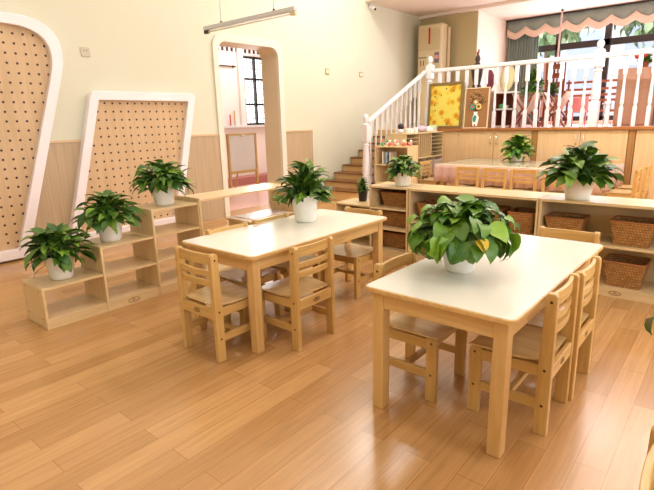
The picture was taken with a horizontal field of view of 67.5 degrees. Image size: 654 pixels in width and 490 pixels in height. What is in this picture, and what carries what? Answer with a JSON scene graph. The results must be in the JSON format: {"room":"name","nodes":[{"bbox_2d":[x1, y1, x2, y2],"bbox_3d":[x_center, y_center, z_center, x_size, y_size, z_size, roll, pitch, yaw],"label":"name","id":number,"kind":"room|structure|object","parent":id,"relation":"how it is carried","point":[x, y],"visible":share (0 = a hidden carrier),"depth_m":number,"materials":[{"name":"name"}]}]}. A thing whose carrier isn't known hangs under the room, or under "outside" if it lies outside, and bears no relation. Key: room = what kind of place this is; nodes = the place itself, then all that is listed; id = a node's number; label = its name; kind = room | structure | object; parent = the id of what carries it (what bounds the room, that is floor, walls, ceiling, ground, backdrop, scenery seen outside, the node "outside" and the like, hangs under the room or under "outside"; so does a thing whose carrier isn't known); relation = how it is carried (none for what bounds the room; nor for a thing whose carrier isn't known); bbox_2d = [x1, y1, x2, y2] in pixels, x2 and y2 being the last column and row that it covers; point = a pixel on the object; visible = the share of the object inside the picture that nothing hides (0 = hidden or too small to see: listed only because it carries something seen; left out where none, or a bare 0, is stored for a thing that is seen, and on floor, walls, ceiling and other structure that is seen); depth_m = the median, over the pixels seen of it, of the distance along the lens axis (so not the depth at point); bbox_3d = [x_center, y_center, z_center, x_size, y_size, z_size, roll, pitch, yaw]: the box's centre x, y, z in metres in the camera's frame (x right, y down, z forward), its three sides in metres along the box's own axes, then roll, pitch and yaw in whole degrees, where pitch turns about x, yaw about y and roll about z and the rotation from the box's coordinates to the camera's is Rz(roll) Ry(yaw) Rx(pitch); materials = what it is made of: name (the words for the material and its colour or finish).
{"room":"kindergarten classroom","nodes":[
{"label":"kindergarten classroom","id":0,"kind":"room"},
{"bbox_2d":[0,0,420,190],"bbox_3d":[-1.464,-2.417,5.851,0.300,4.200,13.000,10,18,39],"label":"wall","id":1,"kind":"structure","parent":0,"point":[151,46],"depth_m":6.15,"materials":[{"name":"paint"}]},
{"bbox_2d":[0,11,62,261],"bbox_3d":[-2.993,-0.843,4.010,0.080,2.085,1.789,10,18,39],"label":"pegboard panel","id":2,"kind":"object","parent":1,"relation":"attached to","point":[31,56],"visible":0.88,"depth_m":4.35,"materials":[{"name":"wood"}]},
{"bbox_2d":[80,47,90,56],"bbox_3d":[-2.311,-1.847,4.682,0.012,0.084,0.088,10,18,39],"label":"wall socket","id":3,"kind":"object","parent":1,"relation":"attached to","point":[85,51],"visible":1,"depth_m":4.68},
{"bbox_2d":[0,135,224,262],"bbox_3d":[-3.386,-0.190,3.724,0.012,1.020,6.480,10,18,39],"label":"wall panel","id":4,"kind":"object","parent":1,"relation":"attached to","point":[204,160],"depth_m":4.75,"materials":[{"name":"wood"}]},
{"bbox_2d":[69,91,194,238],"bbox_3d":[-2.027,-0.867,5.194,0.080,1.445,1.592,10,18,39],"label":"pegboard panel","id":5,"kind":"object","parent":1,"relation":"attached to","point":[122,131],"visible":0.64,"depth_m":5.11,"materials":[{"name":"wood"}]},
{"bbox_2d":[50,134,218,142],"bbox_3d":[-3.396,-0.695,3.594,0.020,0.022,6.480,10,18,39],"label":"cap","id":6,"kind":"object","parent":1,"relation":"attached to","point":[80,140],"visible":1,"depth_m":4.72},
{"bbox_2d":[211,33,287,216],"bbox_3d":[-1.075,-1.564,6.506,0.335,2.205,1.160,10,18,39],"label":"door frame","id":7,"kind":"structure","parent":1,"relation":"in","point":[270,51],"depth_m":6.67,"materials":[{"name":"paint"}]},
{"bbox_2d":[286,131,313,176],"bbox_3d":[-0.391,-1.146,7.204,0.012,1.020,0.580,10,18,39],"label":"wall panel","id":8,"kind":"object","parent":1,"relation":"attached to","point":[299,144],"depth_m":7.12,"materials":[{"name":"wood"}]},
{"bbox_2d":[378,129,406,135],"bbox_3d":[1.363,-1.490,8.450,1.060,0.990,0.170,10,18,39],"label":"trim","id":9,"kind":"structure","parent":1,"relation":"attached to","point":[383,130],"depth_m":8.51,"materials":[{"name":"brown wood"}]},
{"bbox_2d":[218,52,266,177],"bbox_3d":[-1.200,-2.460,8.442,2.540,3.000,7.200,10,18,39],"label":"wall","id":10,"kind":"structure","parent":0,"point":[228,75],"depth_m":9.35,"materials":[{"name":"paint"}]},
{"bbox_2d":[218,46,259,55],"bbox_3d":[-1.403,-3.784,9.600,0.015,0.130,4.000,10,18,39],"label":"paper border","id":11,"kind":"object","parent":10,"relation":"attached to","point":[220,48],"visible":0.16,"depth_m":9.21,"materials":[{"name":"paper"}]},
{"bbox_2d":[236,48,246,124],"bbox_3d":[-1.655,-3.212,9.382,0.060,1.780,0.120,10,18,39],"label":"trim","id":12,"kind":"structure","parent":10,"relation":"attached to","point":[239,54],"depth_m":9.39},
{"bbox_2d":[224,125,264,127],"bbox_3d":[-1.152,-2.479,10.148,0.120,0.040,4.200,10,18,39],"label":"trim","id":13,"kind":"structure","parent":10,"relation":"attached to","point":[234,126],"depth_m":9.50,"materials":[{"name":"white paint"}]},
{"bbox_2d":[228,173,267,186],"bbox_3d":[-1.361,-1.363,9.960,0.299,0.142,5.200,10,18,39],"label":"trim","id":14,"kind":"structure","parent":10,"relation":"attached to","point":[247,179],"depth_m":9.57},
{"bbox_2d":[243,56,263,124],"bbox_3d":[-1.205,-3.186,10.147,0.115,1.332,1.580,10,18,39],"label":"window","id":15,"kind":"structure","parent":10,"relation":"in","point":[253,78],"depth_m":9.83,"materials":[{"name":"glass"}]},
{"bbox_2d":[0,182,653,489],"bbox_3d":[0.618,0.174,4.165,11.400,0.100,12.100,10,18,39],"label":"floor","id":16,"kind":"structure","parent":0,"point":[116,399],"depth_m":2.03,"materials":[{"name":"brown wood"}]},
{"bbox_2d":[21,199,204,329],"bbox_3d":[-1.408,0.075,3.321,0.310,0.606,1.126,10,18,39],"label":"shelf","id":17,"kind":"object","parent":16,"relation":"on","point":[98,298],"visible":0.84,"depth_m":3.29,"materials":[{"name":"brown wood"}]},
{"bbox_2d":[14,222,97,280],"bbox_3d":[-1.636,0.036,3.005,0.438,0.340,0.447,-3,14,-6],"label":"potted plant","id":18,"kind":"object","parent":17,"relation":"on","point":[54,242],"visible":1,"depth_m":2.95,"materials":[{"name":"green plant"}]},
{"bbox_2d":[70,190,145,241],"bbox_3d":[-1.440,-0.193,3.221,0.428,0.324,0.440,-14,19,-40],"label":"potted plant","id":19,"kind":"object","parent":17,"relation":"on","point":[104,216],"visible":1,"depth_m":3.15,"materials":[{"name":"green plant"}]},
{"bbox_2d":[129,159,195,205],"bbox_3d":[-1.181,-0.448,3.476,0.458,0.326,0.442,-14,19,-40],"label":"potted plant","id":20,"kind":"object","parent":17,"relation":"on","point":[162,181],"visible":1,"depth_m":3.42,"materials":[{"name":"green plant"}]},
{"bbox_2d":[174,246,264,362],"bbox_3d":[-0.558,0.267,2.577,0.304,0.556,0.313,10,18,39],"label":"child chair","id":21,"kind":"object","parent":16,"relation":"on","point":[217,294],"visible":0.88,"depth_m":2.48,"materials":[{"name":"brown wood"}]},
{"bbox_2d":[174,181,293,279],"bbox_3d":[-0.720,-0.158,4.118,0.310,0.632,1.020,10,18,39],"label":"open shelf","id":22,"kind":"object","parent":16,"relation":"on","point":[199,197],"visible":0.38,"depth_m":4.03,"materials":[{"name":"brown wood"}]},
{"bbox_2d":[233,209,288,219],"bbox_3d":[-0.572,-0.273,4.291,0.250,0.004,0.430,10,18,39],"label":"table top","id":23,"kind":"object","parent":22,"relation":"on","point":[268,212],"visible":1,"depth_m":4.27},
{"bbox_2d":[226,133,258,187],"bbox_3d":[-1.482,-1.357,8.206,0.294,1.004,0.616,10,18,39],"label":"easel","id":24,"kind":"object","parent":16,"relation":"on","point":[241,147],"visible":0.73,"depth_m":8.07,"materials":[{"name":"brown wood"}]},
{"bbox_2d":[232,169,256,173],"bbox_3d":[-1.385,-1.226,8.159,0.050,0.040,0.544,10,18,39],"label":"tray","id":25,"kind":"object","parent":24,"relation":"on","point":[234,171],"depth_m":8.12,"materials":[{"name":"brown wood"}]},
{"bbox_2d":[205,222,282,325],"bbox_3d":[-0.494,0.172,2.945,0.313,0.556,0.304,10,18,39],"label":"child chair","id":26,"kind":"object","parent":16,"relation":"on","point":[234,275],"visible":0.32,"depth_m":2.91,"materials":[{"name":"brown wood"}]},
{"bbox_2d":[182,209,386,353],"bbox_3d":[-0.198,0.152,3.049,0.593,0.530,1.210,10,18,39],"label":"table","id":27,"kind":"object","parent":16,"relation":"on","point":[253,248],"visible":0.88,"depth_m":2.74,"materials":[{"name":"brown wood"}]},
{"bbox_2d":[268,158,334,222],"bbox_3d":[-0.151,-0.351,3.129,0.441,0.401,0.434,-14,19,-40],"label":"potted plant","id":28,"kind":"object","parent":27,"relation":"on","point":[302,194],"visible":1,"depth_m":3.08,"materials":[{"name":"green plant"}]},
{"bbox_2d":[252,213,319,310],"bbox_3d":[-0.261,0.098,3.216,0.313,0.556,0.304,10,18,39],"label":"child chair","id":29,"kind":"object","parent":16,"relation":"on","point":[285,266],"visible":0.23,"depth_m":3.17,"materials":[{"name":"brown wood"}]},
{"bbox_2d":[261,236,335,351],"bbox_3d":[-0.174,0.234,2.669,0.313,0.556,0.304,10,18,39],"label":"child chair","id":30,"kind":"object","parent":16,"relation":"on","point":[296,285],"visible":0.91,"depth_m":2.59,"materials":[{"name":"brown wood"}]},
{"bbox_2d":[321,206,382,298],"bbox_3d":[0.174,0.041,3.397,0.304,0.556,0.313,10,18,39],"label":"child chair","id":31,"kind":"object","parent":16,"relation":"on","point":[350,253],"visible":0.51,"depth_m":3.34,"materials":[{"name":"brown wood"}]},
{"bbox_2d":[322,136,384,200],"bbox_3d":[0.704,-1.258,7.813,0.880,0.884,1.713,10,18,39],"label":"staircase","id":32,"kind":"structure","parent":16,"relation":"on","point":[344,181],"depth_m":7.61,"materials":[{"name":"brown wood"}]},
{"bbox_2d":[361,70,426,198],"bbox_3d":[1.061,-1.717,7.500,0.108,1.910,1.714,10,18,39],"label":"stair railing","id":33,"kind":"object","parent":32,"relation":"on","point":[366,128],"visible":0.77,"depth_m":7.24,"materials":[{"name":"white paint"}]},
{"bbox_2d":[335,181,425,257],"bbox_3d":[0.332,-0.277,4.524,1.125,0.612,0.310,10,18,39],"label":"shelf","id":34,"kind":"object","parent":16,"relation":"on","point":[375,201],"visible":0.33,"depth_m":4.27,"materials":[{"name":"brown wood"}]},
{"bbox_2d":[354,177,368,201],"bbox_3d":[0.332,-0.517,4.511,0.146,0.223,0.142,-9,16,-28],"label":"potted plant","id":35,"kind":"object","parent":34,"relation":"on","point":[362,189],"visible":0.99,"depth_m":4.49,"materials":[{"name":"green plant"}]},
{"bbox_2d":[380,189,405,207],"bbox_3d":[0.632,-0.407,4.263,0.307,0.126,0.197,10,18,39],"label":"wicker basket","id":36,"kind":"object","parent":34,"relation":"on","point":[391,197],"visible":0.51,"depth_m":4.21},
{"bbox_2d":[382,210,405,227],"bbox_3d":[0.636,-0.240,4.305,0.307,0.131,0.197,10,18,39],"label":"wicker basket","id":37,"kind":"object","parent":34,"relation":"on","point":[394,218],"visible":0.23,"depth_m":4.24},
{"bbox_2d":[383,230,405,248],"bbox_3d":[0.641,-0.058,4.351,0.307,0.136,0.197,10,18,39],"label":"wicker basket","id":38,"kind":"object","parent":34,"relation":"on","point":[395,239],"visible":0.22,"depth_m":4.29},
{"bbox_2d":[385,155,421,185],"bbox_3d":[0.644,-0.630,4.124,0.339,0.259,0.323,9,18,36],"label":"potted plant","id":39,"kind":"object","parent":34,"relation":"on","point":[401,170],"visible":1,"depth_m":4.07,"materials":[{"name":"green plant"}]},
{"bbox_2d":[375,145,418,183],"bbox_3d":[0.986,-1.005,6.955,0.530,0.800,0.290,10,18,39],"label":"display shelf","id":40,"kind":"object","parent":16,"relation":"on","point":[380,169],"visible":0.48,"depth_m":6.98,"materials":[{"name":"brown wood"}]},
{"bbox_2d":[389,151,396,162],"bbox_3d":[0.933,-1.228,6.905,0.016,0.170,0.180,10,18,39],"label":"picture book","id":41,"kind":"object","parent":40,"relation":"on","point":[391,154],"visible":0.49,"depth_m":6.87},
{"bbox_2d":[387,131,443,178],"bbox_3d":[1.385,-1.263,7.618,0.335,0.956,1.159,10,18,39],"label":"storage shelf","id":42,"kind":"object","parent":16,"relation":"on","point":[430,144],"visible":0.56,"depth_m":7.51,"materials":[{"name":"brown wood"}]},
{"bbox_2d":[374,250,466,402],"bbox_3d":[0.421,0.341,2.187,0.313,0.556,0.304,10,18,39],"label":"child chair","id":43,"kind":"object","parent":16,"relation":"on","point":[428,335],"visible":0.52,"depth_m":2.11,"materials":[{"name":"brown wood"}]},
{"bbox_2d":[418,160,445,185],"bbox_3d":[1.543,-0.948,7.171,0.313,0.556,0.304,10,18,39],"label":"child chair","id":44,"kind":"object","parent":16,"relation":"on","point":[429,180],"visible":0.58,"depth_m":7.18,"materials":[{"name":"brown wood"}]},
{"bbox_2d":[455,166,485,187],"bbox_3d":[1.874,-0.755,6.375,0.304,0.556,0.313,10,18,39],"label":"child chair","id":45,"kind":"object","parent":16,"relation":"on","point":[458,168],"visible":0.49,"depth_m":6.23,"materials":[{"name":"brown wood"}]},
{"bbox_2d":[408,184,551,261],"bbox_3d":[1.162,-0.126,3.850,1.019,0.608,0.310,10,18,39],"label":"shelf","id":46,"kind":"object","parent":16,"relation":"on","point":[512,198],"visible":0.21,"depth_m":3.80,"materials":[{"name":"brown wood"}]},
{"bbox_2d":[417,197,447,213],"bbox_3d":[0.909,-0.291,3.989,0.307,0.199,0.227,10,18,39],"label":"wicker basket","id":47,"kind":"object","parent":46,"relation":"on","point":[421,204],"visible":0.3,"depth_m":3.99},
{"bbox_2d":[489,205,509,222],"bbox_3d":[1.263,-0.216,3.745,0.217,0.156,0.207,10,18,39],"label":"wicker basket","id":48,"kind":"object","parent":46,"relation":"on","point":[502,208],"visible":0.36,"depth_m":3.67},
{"bbox_2d":[507,207,535,233],"bbox_3d":[1.443,-0.177,3.574,0.207,0.156,0.217,10,18,39],"label":"wicker basket","id":49,"kind":"object","parent":46,"relation":"on","point":[525,217],"visible":0.66,"depth_m":3.50,"materials":[{"name":"wicker"}]},
{"bbox_2d":[366,234,602,458],"bbox_3d":[0.763,0.334,2.230,0.593,0.530,1.210,11,18,39],"label":"table","id":50,"kind":"object","parent":16,"relation":"on","point":[495,300],"visible":0.73,"depth_m":1.86,"materials":[{"name":"brown wood"}]},
{"bbox_2d":[443,251,475,273],"bbox_3d":[0.558,0.048,2.053,0.173,0.120,0.173,10,18,39],"label":"pot","id":51,"kind":"object","parent":50,"relation":"on","point":[464,267],"depth_m":2.01,"materials":[{"name":"ceramic"}]},
{"bbox_2d":[407,194,520,273],"bbox_3d":[0.562,-0.050,2.033,0.452,0.320,0.468,0,14,6],"label":"pothos","id":52,"kind":"object","parent":50,"relation":"on","point":[462,231],"visible":1,"depth_m":1.91,"materials":[{"name":"green plant"}]},
{"bbox_2d":[443,130,532,188],"bbox_3d":[2.377,-1.286,7.610,1.545,0.955,0.165,10,18,39],"label":"base cabinet","id":53,"kind":"object","parent":16,"relation":"on","point":[457,145],"visible":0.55,"depth_m":7.54,"materials":[{"name":"brown wood"}]},
{"bbox_2d":[481,167,512,189],"bbox_3d":[2.135,-0.702,6.138,0.304,0.556,0.313,10,18,39],"label":"child chair","id":54,"kind":"object","parent":16,"relation":"on","point":[494,170],"visible":0.46,"depth_m":5.99,"materials":[{"name":"brown wood"}]},
{"bbox_2d":[467,273,579,436],"bbox_3d":[0.778,0.390,1.954,0.313,0.556,0.304,10,18,39],"label":"child chair","id":55,"kind":"object","parent":16,"relation":"on","point":[530,342],"visible":0.81,"depth_m":1.87,"materials":[{"name":"brown wood"}]},
{"bbox_2d":[509,168,540,191],"bbox_3d":[2.399,-0.648,5.899,0.304,0.556,0.313,10,18,39],"label":"child chair","id":56,"kind":"object","parent":16,"relation":"on","point":[512,171],"visible":0.52,"depth_m":5.76,"materials":[{"name":"brown wood"}]},
{"bbox_2d":[434,158,623,195],"bbox_3d":[2.609,-0.803,6.486,2.112,0.559,1.172,11,19,42],"label":"table","id":57,"kind":"object","parent":16,"relation":"on","point":[444,172],"visible":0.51,"depth_m":6.29,"materials":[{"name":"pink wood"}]},
{"bbox_2d":[499,133,535,161],"bbox_3d":[2.610,-1.290,6.661,0.437,0.459,0.442,-5,15,-12],"label":"potted plant","id":58,"kind":"object","parent":57,"relation":"on","point":[515,151],"visible":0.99,"depth_m":6.60,"materials":[{"name":"green plant"}]},
{"bbox_2d":[528,130,537,188],"bbox_3d":[3.010,-1.177,7.115,0.072,0.955,0.136,10,18,39],"label":"post","id":59,"kind":"object","parent":16,"relation":"on","point":[534,132],"visible":0.34,"depth_m":6.99,"materials":[{"name":"brown wood"}]},
{"bbox_2d":[541,170,564,193],"bbox_3d":[2.666,-0.587,5.632,0.304,0.556,0.313,10,18,39],"label":"child chair","id":60,"kind":"object","parent":16,"relation":"on","point":[544,175],"visible":0.18,"depth_m":5.58,"materials":[{"name":"brown wood"}]},
{"bbox_2d":[510,256,601,400],"bbox_3d":[0.987,0.329,2.176,0.313,0.556,0.304,10,18,39],"label":"child chair","id":61,"kind":"object","parent":16,"relation":"on","point":[585,320],"visible":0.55,"depth_m":2.11,"materials":[{"name":"brown wood"}]},
{"bbox_2d":[538,226,600,301],"bbox_3d":[1.232,0.210,2.620,0.304,0.556,0.313,10,18,39],"label":"child chair","id":62,"kind":"object","parent":16,"relation":"on","point":[591,237],"visible":0.16,"depth_m":2.65,"materials":[{"name":"brown wood"}]},
{"bbox_2d":[536,130,628,195],"bbox_3d":[3.459,-1.092,6.733,1.118,0.955,0.165,10,18,39],"label":"base cabinet","id":63,"kind":"object","parent":16,"relation":"on","point":[550,143],"visible":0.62,"depth_m":6.59,"materials":[{"name":"brown wood"}]},
{"bbox_2d":[437,126,653,130],"bbox_3d":[3.304,-1.608,6.762,4.000,0.038,0.210,10,18,39],"label":"ledge","id":64,"kind":"object","parent":63,"relation":"on","point":[612,127],"visible":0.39,"depth_m":6.76,"materials":[{"name":"brown wood"}]},
{"bbox_2d":[427,81,464,128],"bbox_3d":[1.879,-2.214,7.780,0.600,0.710,0.079,10,18,39],"label":"framed picture","id":65,"kind":"object","parent":64,"relation":"on","point":[445,100],"visible":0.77,"depth_m":7.76,"materials":[{"name":"yellow paper"}]},
{"bbox_2d":[463,87,490,127],"bbox_3d":[2.278,-2.087,7.459,0.385,0.600,0.067,10,18,39],"label":"picture","id":66,"kind":"object","parent":64,"relation":"on","point":[477,100],"visible":1,"depth_m":7.45,"materials":[{"name":"paper"}]},
{"bbox_2d":[424,39,653,127],"bbox_3d":[3.266,-2.194,6.693,4.254,1.132,0.121,10,18,39],"label":"railing","id":67,"kind":"object","parent":64,"relation":"on","point":[599,55],"visible":0.89,"depth_m":6.67,"materials":[{"name":"white paint"}]},
{"bbox_2d":[537,193,653,304],"bbox_3d":[1.985,0.022,3.183,1.112,0.608,0.310,10,18,39],"label":"shelf","id":68,"kind":"object","parent":16,"relation":"on","point":[601,209],"visible":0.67,"depth_m":3.27,"materials":[{"name":"brown wood"}]},
{"bbox_2d":[544,211,590,231],"bbox_3d":[1.667,-0.136,3.406,0.257,0.146,0.227,10,18,39],"label":"wicker basket","id":69,"kind":"object","parent":68,"relation":"on","point":[555,219],"visible":0.79,"depth_m":3.35,"materials":[{"name":"wicker"}]},
{"bbox_2d":[534,141,624,199],"bbox_3d":[1.680,-0.496,3.235,0.502,0.383,0.515,-9,16,-28],"label":"potted plant","id":70,"kind":"object","parent":68,"relation":"on","point":[581,167],"visible":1,"depth_m":3.15,"materials":[{"name":"green plant"}]},
{"bbox_2d":[602,253,651,289],"bbox_3d":[1.965,0.175,3.222,0.257,0.171,0.227,10,18,39],"label":"wicker basket","id":71,"kind":"object","parent":68,"relation":"on","point":[620,270],"visible":1,"depth_m":3.17,"materials":[{"name":"wicker"}]},
{"bbox_2d":[609,215,653,248],"bbox_3d":[1.970,-0.085,3.146,0.257,0.161,0.227,10,18,39],"label":"wicker basket","id":72,"kind":"object","parent":68,"relation":"on","point":[630,231],"visible":1,"depth_m":3.09,"materials":[{"name":"wicker"}]},
{"bbox_2d":[604,168,642,198],"bbox_3d":[3.385,-0.601,5.614,0.313,0.556,0.304,10,18,39],"label":"child chair","id":73,"kind":"object","parent":16,"relation":"on","point":[636,186],"visible":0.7,"depth_m":5.53,"materials":[{"name":"brown wood"}]},
{"bbox_2d":[623,130,636,184],"bbox_3d":[3.930,-1.012,6.369,0.072,0.955,0.136,10,18,39],"label":"post","id":74,"kind":"object","parent":16,"relation":"on","point":[632,133],"visible":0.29,"depth_m":6.29,"materials":[{"name":"brown wood"}]},
{"bbox_2d":[616,164,651,198],"bbox_3d":[3.715,-0.695,5.951,0.313,0.556,0.304,10,18,39],"label":"child chair","id":75,"kind":"object","parent":16,"relation":"on","point":[644,191],"visible":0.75,"depth_m":5.82,"materials":[{"name":"brown wood"}]},
{"bbox_2d":[630,130,653,199],"bbox_3d":[4.383,-0.926,5.983,1.120,0.955,0.165,10,18,39],"label":"base cabinet","id":76,"kind":"object","parent":16,"relation":"on","point":[643,156],"visible":0.49,"depth_m":6.18,"materials":[{"name":"brown wood"}]},
{"bbox_2d":[639,425,653,489],"bbox_3d":[0.684,0.673,0.843,0.313,0.556,0.304,10,18,39],"label":"child chair","id":77,"kind":"object","parent":16,"relation":"on","point":[647,476],"visible":1,"depth_m":0.87,"materials":[{"name":"brown wood"}]},
{"bbox_3d":[1.108,0.667,0.880,0.593,0.530,1.210,10,18,39],"label":"table","id":78,"kind":"object","parent":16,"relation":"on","visible":0},
{"bbox_2d":[644,316,653,334],"bbox_3d":[1.076,0.195,1.045,0.641,0.303,0.695,5,15,23],"label":"pothos","id":79,"kind":"object","parent":78,"relation":"on","point":[648,323],"visible":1,"depth_m":1.28,"materials":[{"name":"green plant"}]},
{"bbox_2d":[421,11,507,126],"bbox_3d":[2.730,-3.378,9.660,1.132,2.010,1.600,10,18,39],"label":"wall","id":80,"kind":"structure","parent":0,"point":[463,38],"depth_m":8.86,"materials":[{"name":"paint"}]},
{"bbox_2d":[365,0,641,20],"bbox_3d":[4.971,-4.262,6.275,8.560,1.350,3.400,10,18,39],"label":"ceiling","id":81,"kind":"structure","parent":0,"point":[506,10],"depth_m":8.31,"materials":[{"name":"paint"}]},
{"bbox_2d":[506,0,653,39],"bbox_3d":[4.938,-3.884,8.288,3.820,0.363,0.030,10,18,39],"label":"window valance","id":82,"kind":"object","parent":81,"relation":"hanging from","point":[623,14],"visible":0.98,"depth_m":8.61,"materials":[{"name":"grey fabric"}]},
{"bbox_2d":[507,34,538,123],"bbox_3d":[3.773,-3.327,9.516,0.590,1.890,0.074,10,18,39],"label":"curtain","id":83,"kind":"object","parent":82,"relation":"hanging from","point":[525,47],"visible":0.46,"depth_m":9.45,"materials":[{"name":"grey fabric"}]},
{"bbox_2d":[403,124,653,128],"bbox_3d":[5.215,-1.281,7.235,8.560,0.990,2.880,10,18,39],"label":"platform","id":84,"kind":"object","parent":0,"point":[549,125],"visible":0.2,"depth_m":7.73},
{"bbox_2d":[417,23,450,125],"bbox_3d":[1.947,-3.076,8.988,0.520,1.790,0.280,10,18,39],"label":"air conditioner","id":85,"kind":"object","parent":84,"relation":"on","point":[433,39],"visible":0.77,"depth_m":8.79,"materials":[{"name":"beige plastic"}]},
{"bbox_2d":[419,27,440,50],"bbox_3d":[1.832,-3.679,8.752,0.430,0.360,0.013,10,18,39],"label":"grille","id":86,"kind":"object","parent":85,"relation":"attached to","point":[429,37],"depth_m":8.74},
{"bbox_2d":[471,49,483,87],"bbox_3d":[2.454,-2.558,8.033,0.200,1.230,0.200,10,18,39],"label":"statue","id":87,"kind":"object","parent":84,"relation":"on","point":[477,59],"visible":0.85,"depth_m":7.91,"materials":[{"name":"brown metal"}]},
{"bbox_2d":[484,70,493,127],"bbox_3d":[2.628,-2.380,7.973,0.170,0.905,0.200,10,18,39],"label":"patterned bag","id":88,"kind":"object","parent":84,"relation":"on","point":[490,72],"visible":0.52,"depth_m":7.88,"materials":[{"name":"fabric"}]},
{"bbox_2d":[495,91,520,126],"bbox_3d":[2.936,-2.210,7.984,0.320,0.555,0.260,10,18,39],"label":"bookcase","id":89,"kind":"object","parent":84,"relation":"on","point":[499,95],"visible":0.6,"depth_m":8.05,"materials":[{"name":"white wood"}]},
{"bbox_2d":[500,66,514,90],"bbox_3d":[2.910,-2.692,7.896,0.130,0.411,0.239,-15,19,-42],"label":"cushion","id":90,"kind":"object","parent":89,"relation":"on","point":[511,75],"visible":0.6,"depth_m":7.84,"materials":[{"name":"yellow fabric"}]},
{"bbox_2d":[509,92,542,127],"bbox_3d":[3.040,-2.060,7.491,0.462,0.517,0.332,10,18,39],"label":"folding stool","id":91,"kind":"object","parent":84,"relation":"on","point":[519,105],"visible":0.66,"depth_m":7.43,"materials":[{"name":"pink wood"}]},
{"bbox_2d":[518,97,562,126],"bbox_3d":[3.401,-2.119,7.811,0.620,0.440,0.300,10,18,39],"label":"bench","id":92,"kind":"object","parent":84,"relation":"on","point":[555,98],"visible":0.31,"depth_m":7.71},
{"bbox_2d":[520,67,545,97],"bbox_3d":[3.283,-2.559,7.790,0.403,0.533,0.422,3,15,18],"label":"potted plant","id":93,"kind":"object","parent":92,"relation":"on","point":[532,81],"visible":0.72,"depth_m":7.74,"materials":[{"name":"green plant"}]},
{"bbox_2d":[544,82,558,96],"bbox_3d":[3.529,-2.428,7.656,0.237,0.228,0.244,-6,15,-19],"label":"potted plant","id":94,"kind":"object","parent":92,"relation":"on","point":[552,85],"visible":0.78,"depth_m":7.61,"materials":[{"name":"green plant"}]},
{"bbox_2d":[537,62,567,125],"bbox_3d":[3.673,-2.468,8.020,0.320,1.000,0.400,10,18,39],"label":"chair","id":95,"kind":"object","parent":84,"relation":"on","point":[555,66],"visible":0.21,"depth_m":8.05,"materials":[{"name":"brown wood"}]},
{"bbox_2d":[537,91,572,126],"bbox_3d":[3.382,-2.008,7.251,0.462,0.517,0.332,10,18,39],"label":"folding stool","id":96,"kind":"object","parent":84,"relation":"on","point":[566,94],"visible":0.68,"depth_m":7.18,"materials":[{"name":"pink wood"}]},
{"bbox_2d":[550,9,563,124],"bbox_3d":[4.101,-3.155,8.743,0.076,1.956,0.044,10,18,39],"label":"pole","id":97,"kind":"object","parent":84,"relation":"on","point":[562,10],"visible":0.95,"depth_m":8.63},
{"bbox_2d":[567,97,588,125],"bbox_3d":[3.688,-1.963,7.206,0.220,0.420,0.245,10,18,39],"label":"chair","id":98,"kind":"object","parent":84,"relation":"on","point":[576,106],"visible":0.56,"depth_m":7.25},
{"bbox_2d":[564,79,616,125],"bbox_3d":[4.206,-2.221,7.602,0.950,0.700,0.300,10,18,39],"label":"rack","id":99,"kind":"object","parent":84,"relation":"on","point":[569,82],"visible":0.21,"depth_m":7.64,"materials":[{"name":"brown wood"}]},
{"bbox_2d":[599,103,611,125],"bbox_3d":[3.990,-1.858,6.971,0.156,0.324,0.170,10,18,39],"label":"stand","id":100,"kind":"object","parent":84,"relation":"on","point":[602,103],"visible":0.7,"depth_m":6.97,"materials":[{"name":"white paint"}]},
{"bbox_2d":[612,66,653,125],"bbox_3d":[4.264,-2.037,6.746,0.460,0.760,0.312,10,18,39],"label":"base cabinet","id":101,"kind":"object","parent":84,"relation":"on","point":[645,78],"visible":0.79,"depth_m":6.63,"materials":[{"name":"wood"}]},
{"bbox_2d":[635,54,652,67],"bbox_3d":[4.283,-2.508,6.596,0.212,0.226,0.231,-3,14,-8],"label":"potted flowers","id":102,"kind":"object","parent":101,"relation":"on","point":[646,59],"visible":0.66,"depth_m":6.57,"materials":[{"name":"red plant"}]},
{"bbox_2d":[506,37,612,124],"bbox_3d":[6.464,-2.931,7.513,7.440,2.010,0.200,10,18,39],"label":"wall","id":103,"kind":"structure","parent":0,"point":[599,121],"depth_m":9.14,"materials":[{"name":"paint"}]},
{"bbox_2d":[538,23,653,120],"bbox_3d":[6.521,-2.895,7.446,7.260,1.850,0.080,10,18,39],"label":"window","id":104,"kind":"structure","parent":103,"relation":"attached to","point":[608,39],"depth_m":8.75,"materials":[{"name":"black metal"}]},
{"bbox_3d":[0.703,-3.530,1.256,9.060,0.100,9.800,10,18,39],"label":"ceiling","id":105,"kind":"structure","parent":0,"visible":0},
{"bbox_2d":[203,0,296,33],"bbox_3d":[-0.834,-3.223,4.670,1.360,2.089,0.050,10,18,39],"label":"hanging lamp","id":106,"kind":"object","parent":105,"relation":"hanging from","point":[292,10],"visible":1,"depth_m":4.85,"materials":[{"name":"grey metal"}]},
{"label":"outside","id":107,"kind":"structure","parent":0,"visible":0},
{"bbox_3d":[16.134,-3.484,19.118,60.000,0.100,29.600,10,18,39],"label":"ground","id":108,"kind":"structure","parent":107,"visible":0},
{"bbox_2d":[538,26,594,116],"bbox_3d":[5.700,-4.707,12.954,2.705,5.818,2.731,2,15,13],"label":"tree","id":109,"kind":"object","parent":108,"relation":"on","point":[549,39],"visible":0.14,"depth_m":12.36,"materials":[{"name":"green plant"}]},
{"bbox_2d":[533,24,653,116],"bbox_3d":[11.647,-5.025,14.848,16.000,5.200,3.040,10,18,39],"label":"building","id":110,"kind":"structure","parent":108,"relation":"on","point":[598,34],"depth_m":15.36,"materials":[{"name":"white paint"}]},
{"bbox_2d":[614,20,653,48],"bbox_3d":[7.817,-4.289,11.203,2.654,5.761,2.630,-1,14,2],"label":"tree","id":111,"kind":"object","parent":108,"relation":"on","point":[646,28],"visible":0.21,"depth_m":11.28,"materials":[{"name":"green plant"}]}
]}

